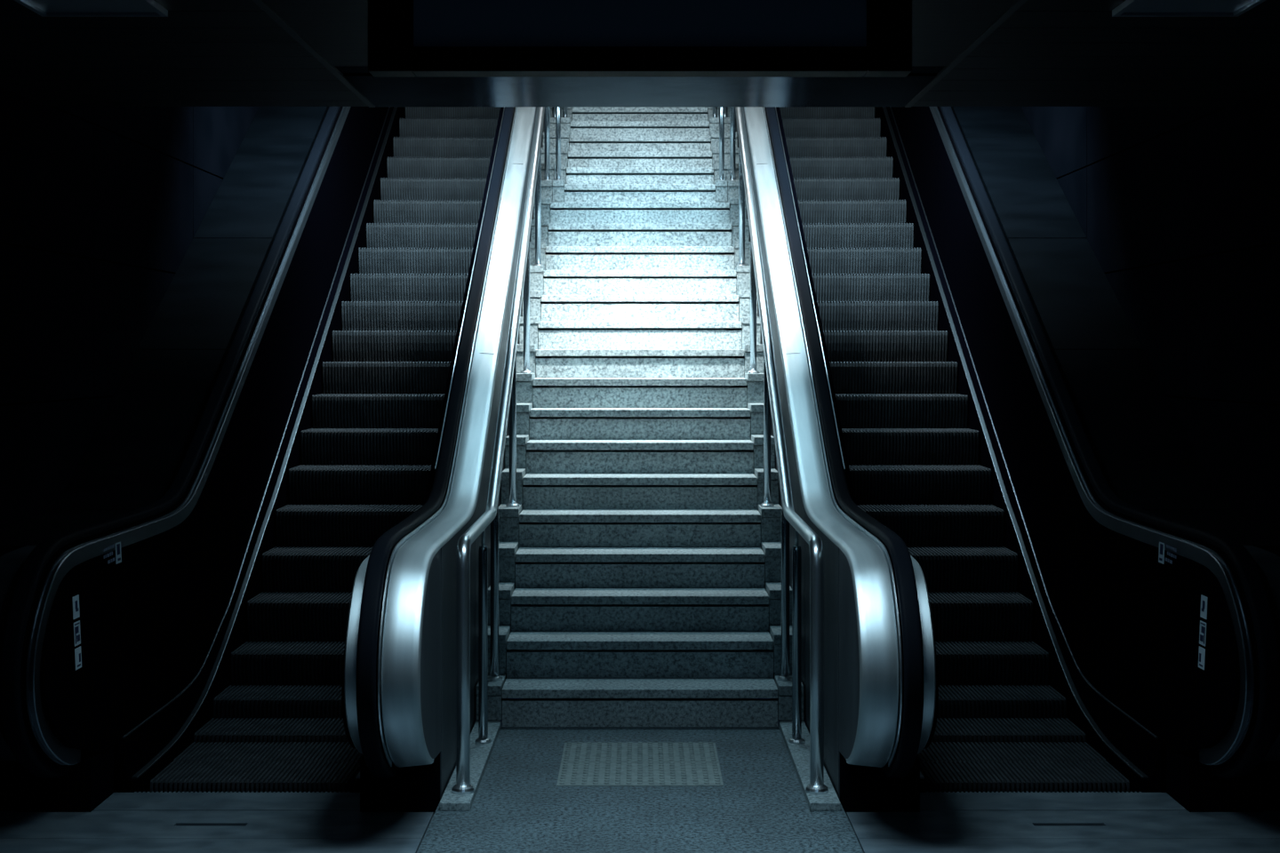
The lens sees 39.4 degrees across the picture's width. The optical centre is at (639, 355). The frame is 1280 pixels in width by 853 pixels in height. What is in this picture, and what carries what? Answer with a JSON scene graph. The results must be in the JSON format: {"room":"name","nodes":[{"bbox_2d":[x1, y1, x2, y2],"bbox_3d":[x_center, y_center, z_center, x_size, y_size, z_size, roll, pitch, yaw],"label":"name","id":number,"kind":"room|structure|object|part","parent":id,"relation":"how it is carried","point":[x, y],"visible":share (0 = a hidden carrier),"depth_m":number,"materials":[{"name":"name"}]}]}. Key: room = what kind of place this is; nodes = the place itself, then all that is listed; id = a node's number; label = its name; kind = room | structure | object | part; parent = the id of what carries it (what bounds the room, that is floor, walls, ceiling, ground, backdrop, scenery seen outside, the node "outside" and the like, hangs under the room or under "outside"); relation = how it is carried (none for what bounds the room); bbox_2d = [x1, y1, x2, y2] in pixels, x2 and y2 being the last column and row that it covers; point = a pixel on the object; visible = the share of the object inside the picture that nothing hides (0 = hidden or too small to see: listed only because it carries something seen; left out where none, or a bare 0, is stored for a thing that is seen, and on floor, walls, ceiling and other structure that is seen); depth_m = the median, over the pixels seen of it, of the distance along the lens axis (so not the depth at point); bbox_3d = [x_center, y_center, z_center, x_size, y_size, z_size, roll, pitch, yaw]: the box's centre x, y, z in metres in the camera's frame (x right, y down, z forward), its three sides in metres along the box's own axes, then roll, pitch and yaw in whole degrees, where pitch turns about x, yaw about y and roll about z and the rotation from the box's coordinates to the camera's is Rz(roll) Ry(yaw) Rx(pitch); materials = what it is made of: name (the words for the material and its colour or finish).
{"room":"subway station","nodes":[
{"label":"subway station","id":0,"kind":"room"},
{"bbox_2d":[0,87,259,527],"bbox_3d":[-2.825,-2.506,7.200,0.150,8.720,20.400,0,0,0],"label":"wall","id":1,"kind":"structure","parent":0,"point":[101,208],"depth_m":8.71,"materials":[{"name":"black"}]},
{"bbox_2d":[0,0,1279,106],"bbox_3d":[0.000,-1.206,2.650,5.500,0.100,11.300,0,0,0],"label":"ceiling","id":2,"kind":"structure","parent":0,"point":[205,52],"depth_m":6.84,"materials":[{"name":"black"}]},
{"bbox_2d":[13,0,167,16],"bbox_3d":[-1.790,-1.145,5.715,0.420,0.021,0.530,0,0,0],"label":"recessed light","id":3,"kind":"object","parent":2,"relation":"in","point":[44,8],"visible":1,"depth_m":5.87,"materials":[{"name":"grey"}]},
{"bbox_2d":[252,0,375,107],"bbox_3d":[-1.244,-1.169,2.650,0.027,0.034,11.300,0,0,0],"label":"trim","id":4,"kind":"structure","parent":2,"relation":"attached to","point":[261,4],"depth_m":6.71,"materials":[{"name":"grey metal"}]},
{"bbox_2d":[368,0,911,77],"bbox_3d":[0.000,-1.015,5.560,1.677,0.278,0.120,0,0,0],"label":"sign","id":5,"kind":"object","parent":2,"relation":"attached to","point":[407,38],"visible":1,"depth_m":5.52,"materials":[{"name":"black"}]},
{"bbox_2d":[343,73,936,107],"bbox_3d":[0.000,-1.169,7.838,2.450,0.031,0.925,0,0,0],"label":"trim","id":6,"kind":"structure","parent":2,"relation":"attached to","point":[416,92],"depth_m":7.85,"materials":[{"name":"black metal"}]},
{"bbox_2d":[335,66,944,73],"bbox_3d":[0.000,-1.173,7.255,2.450,0.025,0.220,0,0,0],"label":"trim","id":7,"kind":"structure","parent":2,"relation":"attached to","point":[343,69],"depth_m":7.25,"materials":[{"name":"black metal"}]},
{"bbox_2d":[904,0,1027,107],"bbox_3d":[1.244,-1.169,2.650,0.027,0.034,11.300,0,0,0],"label":"trim","id":8,"kind":"structure","parent":2,"relation":"attached to","point":[1017,4],"depth_m":6.71,"materials":[{"name":"grey metal"}]},
{"bbox_2d":[1112,0,1266,16],"bbox_3d":[1.790,-1.145,5.715,0.420,0.021,0.530,0,0,0],"label":"recessed light","id":9,"kind":"object","parent":2,"relation":"in","point":[1129,8],"visible":1,"depth_m":5.87,"materials":[{"name":"grey"}]},
{"bbox_2d":[416,726,863,852],"bbox_3d":[0.000,1.794,2.680,5.500,0.120,11.360,0,0,0],"label":"floor","id":10,"kind":"structure","parent":0,"point":[518,806],"depth_m":6.84,"materials":[{"name":"stone"}]},
{"bbox_2d":[0,106,554,852],"bbox_3d":[-1.756,-0.732,11.328,1.979,5.941,12.045,0,0,0],"label":"escalator","id":11,"kind":"object","parent":10,"relation":"on","point":[231,628],"visible":0.82,"depth_m":8.86,"materials":[{"name":"black metal"}]},
{"bbox_3d":[-2.107,1.157,7.176,0.064,0.761,1.802,0,0,0],"label":"balustrade panel","id":12,"kind":"part","parent":11,"relation":"part of","materials":[{"name":"black metal"}]},
{"bbox_3d":[-2.185,-1.061,11.184,0.072,5.282,10.029,0,0,0],"label":"handrail","id":13,"kind":"part","parent":11,"relation":"part of","materials":[{"name":"black rubber"}]},
{"bbox_3d":[-2.124,-1.064,11.222,0.032,5.196,10.014,0,0,0],"label":"newel moulding","id":14,"kind":"part","parent":11,"relation":"part of","materials":[{"name":"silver metal"}]},
{"bbox_3d":[-1.731,1.747,5.848,1.898,0.034,1.087,0,0,0],"label":"floor plate","id":15,"kind":"part","parent":11,"relation":"part of","materials":[{"name":"metal"}]},
{"bbox_3d":[-1.731,1.747,6.593,1.898,0.034,0.391,0,0,0],"label":"floor plate","id":16,"kind":"part","parent":11,"relation":"part of","materials":[{"name":"metal"}]},
{"bbox_3d":[-1.731,1.747,6.942,1.898,0.034,0.291,0,0,0],"label":"comb plate","id":17,"kind":"part","parent":11,"relation":"part of","materials":[{"name":"metal"}]},
{"bbox_3d":[-2.074,-0.669,11.682,0.011,4.414,9.039,0,0,0],"label":"panel moulding","id":18,"kind":"part","parent":11,"relation":"part of","materials":[{"name":"silver metal"}]},
{"bbox_3d":[-2.018,-0.599,11.667,0.026,4.578,9.068,0,0,0],"label":"skirt moulding","id":19,"kind":"part","parent":11,"relation":"part of","materials":[{"name":"silver metal"}]},
{"bbox_3d":[-2.107,-1.042,12.156,0.065,5.137,8.146,0,0,0],"label":"balustrade panel","id":20,"kind":"part","parent":11,"relation":"part of","materials":[{"name":"black metal"}]},
{"bbox_3d":[-1.033,1.157,7.176,0.064,0.761,1.802,0,0,0],"label":"balustrade panel","id":21,"kind":"part","parent":11,"relation":"part of","materials":[{"name":"silver metal"}]},
{"bbox_3d":[-1.012,1.126,6.626,0.054,0.729,0.740,0,0,0],"label":"newel moulding","id":22,"kind":"part","parent":11,"relation":"part of","materials":[{"name":"metal"}]},
{"bbox_3d":[-0.949,-0.964,11.184,0.068,5.087,10.029,0,0,0],"label":"handrail","id":23,"kind":"part","parent":11,"relation":"part of","materials":[{"name":"black rubber"}]},
{"bbox_3d":[-1.032,-0.943,12.156,0.065,4.940,8.145,0,0,0],"label":"balustrade panel","id":24,"kind":"part","parent":11,"relation":"part of","materials":[{"name":"black"}]},
{"bbox_2d":[439,720,501,810],"bbox_3d":[-0.705,1.718,7.562,0.118,0.031,1.525,0,0,0],"label":"plinth","id":25,"kind":"object","parent":10,"relation":"on","point":[480,754],"visible":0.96,"depth_m":7.35,"materials":[{"name":"grey stone"}]},
{"bbox_2d":[476,107,803,727],"bbox_3d":[0.000,-0.553,12.405,1.528,4.574,8.162,0,0,0],"label":"staircase","id":26,"kind":"structure","parent":10,"relation":"on","point":[640,588],"depth_m":10.14,"materials":[{"name":"stone"}]},
{"bbox_2d":[451,107,555,794],"bbox_3d":[-0.690,-1.070,11.662,0.090,5.545,9.475,0,0,0],"label":"stair railing","id":27,"kind":"object","parent":26,"relation":"attached to","point":[508,402],"visible":0.8,"depth_m":8.47,"materials":[{"name":"silver metal"}]},
{"bbox_3d":[-0.690,1.266,7.860,0.041,0.854,0.041,0,0,0],"label":"post","id":28,"kind":"part","parent":27,"relation":"part of","materials":[{"name":"silver metal"}]},
{"bbox_3d":[-0.690,1.127,8.485,0.041,0.808,0.041,0,0,0],"label":"post","id":29,"kind":"part","parent":27,"relation":"part of","materials":[{"name":"silver metal"}]},
{"bbox_3d":[-0.690,0.411,9.685,0.041,0.795,0.041,0,0,0],"label":"post","id":30,"kind":"part","parent":27,"relation":"part of","materials":[{"name":"silver metal"}]},
{"bbox_3d":[-0.690,-0.298,10.885,0.041,0.795,0.041,0,0,0],"label":"post","id":31,"kind":"part","parent":27,"relation":"part of","materials":[{"name":"silver metal"}]},
{"bbox_3d":[-0.690,-1.007,12.085,0.041,0.795,0.041,0,0,0],"label":"post","id":32,"kind":"part","parent":27,"relation":"part of","materials":[{"name":"silver metal"}]},
{"bbox_3d":[-0.690,-1.703,13.285,0.041,0.811,0.041,0,0,0],"label":"post","id":33,"kind":"part","parent":27,"relation":"part of","materials":[{"name":"silver metal"}]},
{"bbox_3d":[-0.690,-2.324,14.485,0.041,0.811,0.041,0,0,0],"label":"post","id":34,"kind":"part","parent":27,"relation":"part of","materials":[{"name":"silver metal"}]},
{"bbox_2d":[555,107,567,180],"bbox_3d":[-0.607,-2.544,14.685,0.068,2.511,3.099,0,0,0],"label":"stair railing","id":35,"kind":"object","parent":26,"relation":"attached to","point":[557,109],"visible":0.16,"depth_m":13.27,"materials":[{"name":"silver metal"}]},
{"bbox_3d":[-0.607,-1.769,13.285,0.039,0.942,0.039,0,0,0],"label":"post","id":36,"kind":"part","parent":35,"relation":"part of","materials":[{"name":"silver metal"}]},
{"bbox_3d":[-0.607,-2.390,14.485,0.039,0.942,0.039,0,0,0],"label":"post","id":37,"kind":"part","parent":35,"relation":"part of","materials":[{"name":"silver metal"}]},
{"bbox_2d":[712,107,724,180],"bbox_3d":[0.607,-2.544,14.685,0.068,2.511,3.099,0,0,0],"label":"stair railing","id":38,"kind":"object","parent":26,"relation":"attached to","point":[715,109],"visible":0.2,"depth_m":13.27,"materials":[{"name":"silver metal"}]},
{"bbox_3d":[0.607,-2.390,14.485,0.039,0.942,0.039,0,0,0],"label":"post","id":39,"kind":"part","parent":38,"relation":"part of","materials":[{"name":"silver metal"}]},
{"bbox_3d":[0.607,-1.769,13.285,0.039,0.942,0.039,0,0,0],"label":"post","id":40,"kind":"part","parent":38,"relation":"part of","materials":[{"name":"silver metal"}]},
{"bbox_2d":[724,107,828,794],"bbox_3d":[0.690,-1.070,11.662,0.090,5.545,9.475,0,0,0],"label":"stair railing","id":41,"kind":"object","parent":26,"relation":"attached to","point":[772,402],"visible":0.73,"depth_m":8.47,"materials":[{"name":"silver metal"}]},
{"bbox_3d":[0.690,-2.324,14.485,0.041,0.811,0.041,0,0,0],"label":"post","id":42,"kind":"part","parent":41,"relation":"part of","materials":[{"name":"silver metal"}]},
{"bbox_3d":[0.690,-1.703,13.285,0.041,0.811,0.041,0,0,0],"label":"post","id":43,"kind":"part","parent":41,"relation":"part of","materials":[{"name":"silver metal"}]},
{"bbox_3d":[0.690,-1.007,12.085,0.041,0.795,0.041,0,0,0],"label":"post","id":44,"kind":"part","parent":41,"relation":"part of","materials":[{"name":"silver metal"}]},
{"bbox_3d":[0.690,-0.298,10.885,0.041,0.795,0.041,0,0,0],"label":"post","id":45,"kind":"part","parent":41,"relation":"part of","materials":[{"name":"silver metal"}]},
{"bbox_3d":[0.690,0.411,9.685,0.041,0.795,0.041,0,0,0],"label":"post","id":46,"kind":"part","parent":41,"relation":"part of","materials":[{"name":"silver metal"}]},
{"bbox_3d":[0.690,1.127,8.485,0.041,0.808,0.041,0,0,0],"label":"post","id":47,"kind":"part","parent":41,"relation":"part of","materials":[{"name":"silver metal"}]},
{"bbox_3d":[0.690,1.266,7.860,0.041,0.854,0.041,0,0,0],"label":"post","id":48,"kind":"part","parent":41,"relation":"part of","materials":[{"name":"silver metal"}]},
{"bbox_2d":[556,742,723,786],"bbox_3d":[0.000,1.729,7.585,0.672,0.010,0.790,0,0,0],"label":"tactile paving","id":49,"kind":"structure","parent":10,"relation":"on","point":[571,774],"depth_m":7.53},
{"bbox_2d":[778,720,840,810],"bbox_3d":[0.705,1.718,7.562,0.118,0.031,1.525,0,0,0],"label":"plinth","id":50,"kind":"object","parent":10,"relation":"on","point":[799,754],"visible":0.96,"depth_m":7.35,"materials":[{"name":"grey stone"}]},
{"bbox_2d":[725,106,1279,852],"bbox_3d":[1.756,-0.732,11.328,1.979,5.941,12.045,0,0,0],"label":"escalator","id":51,"kind":"object","parent":10,"relation":"on","point":[1048,628],"visible":0.88,"depth_m":8.88,"materials":[{"name":"black"}]},
{"bbox_3d":[1.032,-0.943,12.156,0.065,4.940,8.145,0,0,0],"label":"balustrade panel","id":52,"kind":"part","parent":51,"relation":"part of","materials":[{"name":"black"}]},
{"bbox_3d":[0.949,-0.964,11.184,0.068,5.087,10.029,0,0,0],"label":"handrail","id":53,"kind":"part","parent":51,"relation":"part of","materials":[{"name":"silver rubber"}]},
{"bbox_3d":[1.012,1.126,6.626,0.054,0.729,0.740,0,0,0],"label":"newel moulding","id":54,"kind":"part","parent":51,"relation":"part of","materials":[{"name":"metal"}]},
{"bbox_3d":[1.033,1.157,7.176,0.064,0.761,1.802,0,0,0],"label":"balustrade panel","id":55,"kind":"part","parent":51,"relation":"part of","materials":[{"name":"black"}]},
{"bbox_3d":[2.107,-1.042,12.156,0.065,5.137,8.146,0,0,0],"label":"balustrade panel","id":56,"kind":"part","parent":51,"relation":"part of","materials":[{"name":"black metal"}]},
{"bbox_3d":[2.018,-0.599,11.667,0.026,4.578,9.068,0,0,0],"label":"skirt moulding","id":57,"kind":"part","parent":51,"relation":"part of","materials":[{"name":"silver metal"}]},
{"bbox_3d":[2.074,-0.669,11.682,0.011,4.414,9.039,0,0,0],"label":"panel moulding","id":58,"kind":"part","parent":51,"relation":"part of","materials":[{"name":"silver metal"}]},
{"bbox_3d":[1.731,1.747,6.942,1.898,0.034,0.291,0,0,0],"label":"comb plate","id":59,"kind":"part","parent":51,"relation":"part of","materials":[{"name":"metal"}]},
{"bbox_3d":[1.731,1.747,6.593,1.898,0.034,0.391,0,0,0],"label":"floor plate","id":60,"kind":"part","parent":51,"relation":"part of","materials":[{"name":"metal"}]},
{"bbox_3d":[1.731,1.747,5.848,1.898,0.034,1.087,0,0,0],"label":"floor plate","id":61,"kind":"part","parent":51,"relation":"part of","materials":[{"name":"metal"}]},
{"bbox_3d":[2.124,-1.064,11.222,0.032,5.196,10.014,0,0,0],"label":"newel moulding","id":62,"kind":"part","parent":51,"relation":"part of","materials":[{"name":"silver metal"}]},
{"bbox_3d":[2.185,-1.061,11.184,0.072,5.282,10.029,0,0,0],"label":"handrail","id":63,"kind":"part","parent":51,"relation":"part of","materials":[{"name":"black rubber"}]},
{"bbox_3d":[2.107,1.157,7.176,0.064,0.761,1.802,0,0,0],"label":"balustrade panel","id":64,"kind":"part","parent":51,"relation":"part of","materials":[{"name":"black metal"}]},
{"bbox_2d":[1020,87,1279,527],"bbox_3d":[2.825,-2.506,7.200,0.150,8.720,20.400,0,0,0],"label":"wall","id":65,"kind":"structure","parent":0,"point":[1178,208],"depth_m":8.72,"materials":[{"name":"black"}]}
]}

